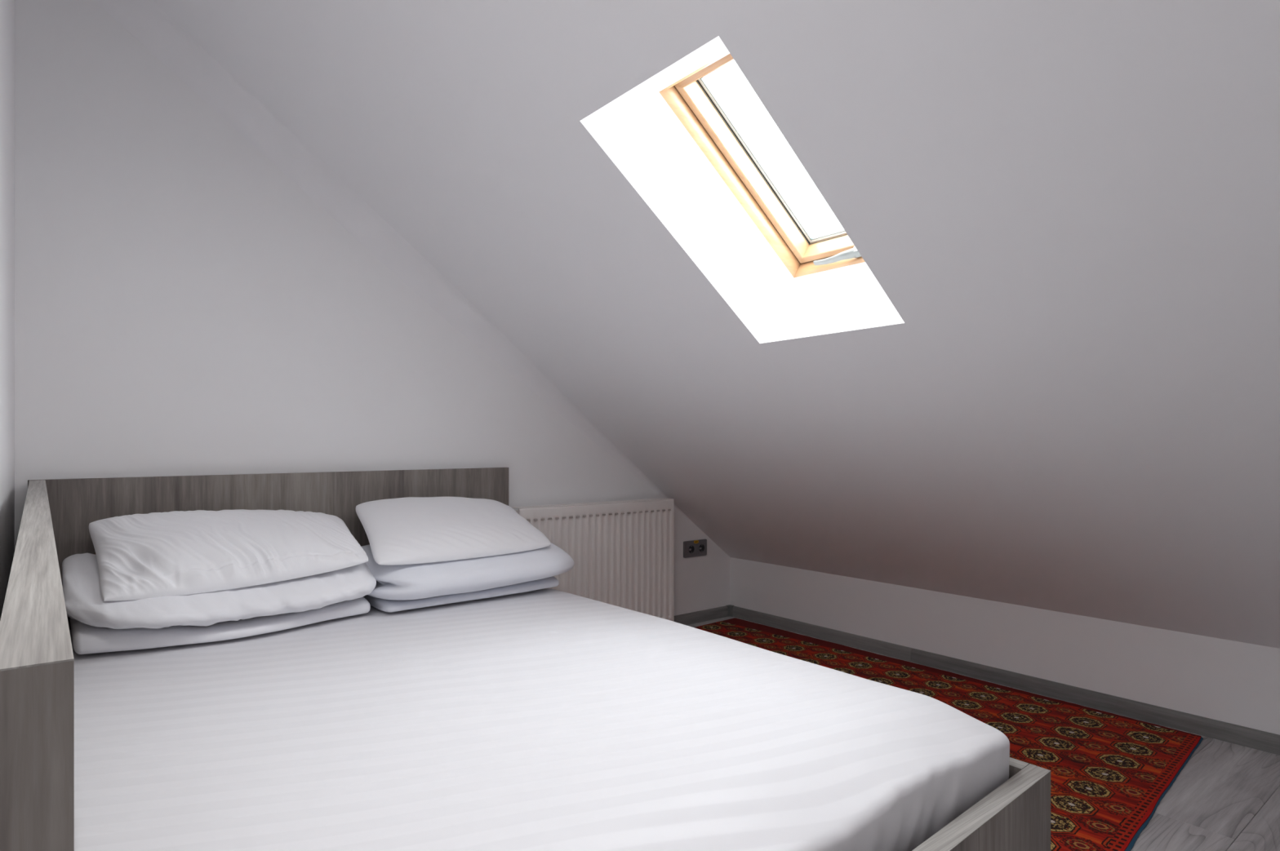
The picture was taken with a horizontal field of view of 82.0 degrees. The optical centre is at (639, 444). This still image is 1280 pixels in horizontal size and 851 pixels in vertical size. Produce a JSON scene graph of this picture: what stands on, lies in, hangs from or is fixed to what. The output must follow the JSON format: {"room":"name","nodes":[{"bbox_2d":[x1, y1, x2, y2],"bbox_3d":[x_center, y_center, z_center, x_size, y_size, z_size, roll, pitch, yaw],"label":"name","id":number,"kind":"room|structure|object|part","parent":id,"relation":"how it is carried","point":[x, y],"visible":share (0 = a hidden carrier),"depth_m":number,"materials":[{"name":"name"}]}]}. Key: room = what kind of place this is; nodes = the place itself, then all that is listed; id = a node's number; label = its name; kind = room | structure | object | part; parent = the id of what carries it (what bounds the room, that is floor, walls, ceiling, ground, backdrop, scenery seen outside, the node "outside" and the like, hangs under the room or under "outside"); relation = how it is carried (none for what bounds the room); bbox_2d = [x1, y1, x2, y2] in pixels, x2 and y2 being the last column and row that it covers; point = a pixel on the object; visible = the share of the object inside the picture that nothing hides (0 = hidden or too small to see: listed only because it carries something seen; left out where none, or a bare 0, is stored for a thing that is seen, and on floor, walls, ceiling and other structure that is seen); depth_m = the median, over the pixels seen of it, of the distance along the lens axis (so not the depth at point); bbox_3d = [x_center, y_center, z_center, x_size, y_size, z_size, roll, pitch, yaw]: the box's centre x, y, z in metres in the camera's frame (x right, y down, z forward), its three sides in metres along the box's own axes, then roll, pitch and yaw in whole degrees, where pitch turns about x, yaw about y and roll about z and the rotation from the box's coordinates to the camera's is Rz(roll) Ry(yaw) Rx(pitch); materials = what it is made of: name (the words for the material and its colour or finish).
{"room":"bedroom","nodes":[
{"label":"bedroom","id":0,"kind":"room"},
{"bbox_2d":[0,0,14,620],"bbox_3d":[-0.561,-0.425,0.481,0.120,2.590,4.053,0,0,-39],"label":"wall","id":1,"kind":"structure","parent":0,"point":[6,6],"depth_m":1.65,"materials":[{"name":"paint"}]},
{"bbox_2d":[14,0,729,616],"bbox_3d":[-0.660,-0.330,2.920,2.772,2.400,0.120,0,0,-39],"label":"wall","id":2,"kind":"structure","parent":0,"point":[184,306],"depth_m":2.28,"materials":[{"name":"paint"}]},
{"bbox_2d":[511,497,674,622],"bbox_3d":[-0.182,0.560,3.159,0.815,0.620,0.102,0,0,-39],"label":"radiator","id":3,"kind":"object","parent":2,"relation":"attached to","point":[622,553],"visible":0.63,"depth_m":3.17,"materials":[{"name":"metal"}]},
{"bbox_2d":[511,497,673,509],"bbox_3d":[-0.180,0.251,3.143,0.797,0.003,0.069,0,0,-39],"label":"grille","id":4,"kind":"object","parent":3,"relation":"attached to","point":[651,502],"depth_m":3.14,"materials":[{"name":"metal"}]},
{"bbox_2d":[683,539,706,558],"bbox_3d":[0.270,0.506,3.579,0.151,0.079,0.014,0,0,-39],"label":"double socket","id":5,"kind":"object","parent":2,"relation":"attached to","point":[692,548],"visible":1,"depth_m":3.57,"materials":[{"name":"grey plastic"}]},
{"bbox_2d":[674,605,728,625],"bbox_3d":[-0.625,0.843,2.864,2.756,0.053,0.012,0,0,-39],"label":"baseboard","id":6,"kind":"structure","parent":2,"relation":"attached to","point":[688,619],"depth_m":3.60,"materials":[{"name":"grey wood"}]},
{"bbox_2d":[93,0,1279,648],"bbox_3d":[0.623,-0.510,1.351,2.940,2.239,3.973,0,0,-39],"label":"ceiling","id":7,"kind":"structure","parent":0,"point":[1046,376],"depth_m":1.80,"materials":[{"name":"paint"}]},
{"bbox_2d":[658,51,864,278],"bbox_3d":[0.427,-0.747,1.856,1.065,0.825,1.090,0,0,-39],"label":"window","id":8,"kind":"structure","parent":7,"relation":"attached to","point":[690,98],"depth_m":2.00,"materials":[{"name":"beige wood"}]},
{"bbox_3d":[0.539,-0.518,2.029,0.037,0.029,0.148,0,0,-44],"label":"handle","id":9,"kind":"part","parent":8,"relation":"part of","materials":[{"name":"white plastic"}]},
{"bbox_3d":[0.591,-0.523,1.985,0.035,0.036,0.030,0,0,-39],"label":"handle","id":10,"kind":"part","parent":8,"relation":"part of","materials":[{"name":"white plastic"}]},
{"bbox_2d":[686,616,1279,850],"bbox_3d":[0.604,0.930,1.337,2.770,0.120,3.933,0,0,-39],"label":"floor","id":11,"kind":"structure","parent":0,"point":[1226,797],"depth_m":1.77,"materials":[{"name":"grey laminate"}]},
{"bbox_2d":[0,467,1050,850],"bbox_3d":[-0.427,0.480,1.643,1.485,0.780,2.100,0,0,-39],"label":"frame","id":12,"kind":"object","parent":11,"relation":"on","point":[37,660],"visible":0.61,"depth_m":1.18,"materials":[{"name":"grey wood"}]},
{"bbox_3d":[-0.975,0.484,1.190,0.056,0.772,2.078,0,0,-39],"label":"panel","id":13,"kind":"part","parent":12,"relation":"part of","materials":[{"name":"grey wood"}]},
{"bbox_3d":[-1.089,0.480,2.444,1.453,0.780,0.022,0,0,-39],"label":"headboard","id":14,"kind":"part","parent":12,"relation":"part of","materials":[{"name":"grey wood"}]},
{"bbox_2d":[69,588,1009,850],"bbox_3d":[-0.436,0.626,1.696,1.414,0.245,1.938,0,0,-39],"label":"mattress","id":15,"kind":"object","parent":12,"relation":"on","point":[545,719],"visible":0.87,"depth_m":1.27,"materials":[{"name":"white fabric"}]},
{"bbox_2d":[62,553,376,654],"bbox_3d":[-1.147,0.399,2.045,0.720,0.218,0.506,0,0,-39],"label":"duvet","id":16,"kind":"object","parent":15,"relation":"on","point":[98,625],"visible":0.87,"depth_m":1.85,"materials":[{"name":"white fabric"}]},
{"bbox_2d":[88,509,368,601],"bbox_3d":[-1.123,0.282,2.068,0.674,0.186,0.399,0,0,-39],"label":"pillow","id":17,"kind":"object","parent":16,"relation":"on","point":[152,555],"visible":1,"depth_m":1.95,"materials":[{"name":"white fabric"}]},
{"bbox_2d":[361,542,574,613],"bbox_3d":[-0.606,0.412,2.489,0.702,0.189,0.477,0,0,-39],"label":"duvet","id":18,"kind":"object","parent":15,"relation":"on","point":[399,588],"visible":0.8,"depth_m":2.28,"materials":[{"name":"white fabric"}]},
{"bbox_2d":[355,497,551,565],"bbox_3d":[-0.637,0.271,2.460,0.607,0.179,0.397,0,0,-39],"label":"pillow","id":19,"kind":"object","parent":18,"relation":"on","point":[408,531],"visible":1,"depth_m":2.36,"materials":[{"name":"white fabric"}]},
{"bbox_3d":[0.212,0.736,0.892,1.429,0.269,0.037,0,0,-42],"label":"footboard","id":20,"kind":"part","parent":12,"relation":"part of","materials":[{"name":"grey wood"}]},
{"bbox_3d":[0.102,0.736,2.130,0.035,0.269,1.957,0,0,-39],"label":"rail","id":21,"kind":"part","parent":12,"relation":"part of","materials":[{"name":"grey wood"}]},
{"bbox_2d":[694,617,1203,850],"bbox_3d":[0.667,0.865,2.528,1.212,0.007,1.954,0,0,-42],"label":"rug","id":22,"kind":"object","parent":11,"relation":"on","point":[1110,773],"visible":0.44,"depth_m":2.16,"materials":[{"name":"red carpet"}]},
{"bbox_2d":[729,557,1279,735],"bbox_3d":[1.695,0.722,2.286,0.120,0.297,4.053,0,0,-39],"label":"wall","id":23,"kind":"structure","parent":0,"point":[1237,683],"depth_m":2.56,"materials":[{"name":"paint"}]},
{"bbox_2d":[726,604,1279,755],"bbox_3d":[1.669,0.842,2.201,0.028,0.055,3.913,0,0,-39],"label":"baseboard","id":24,"kind":"structure","parent":23,"relation":"attached to","point":[1267,742],"depth_m":2.55,"materials":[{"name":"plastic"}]}
]}

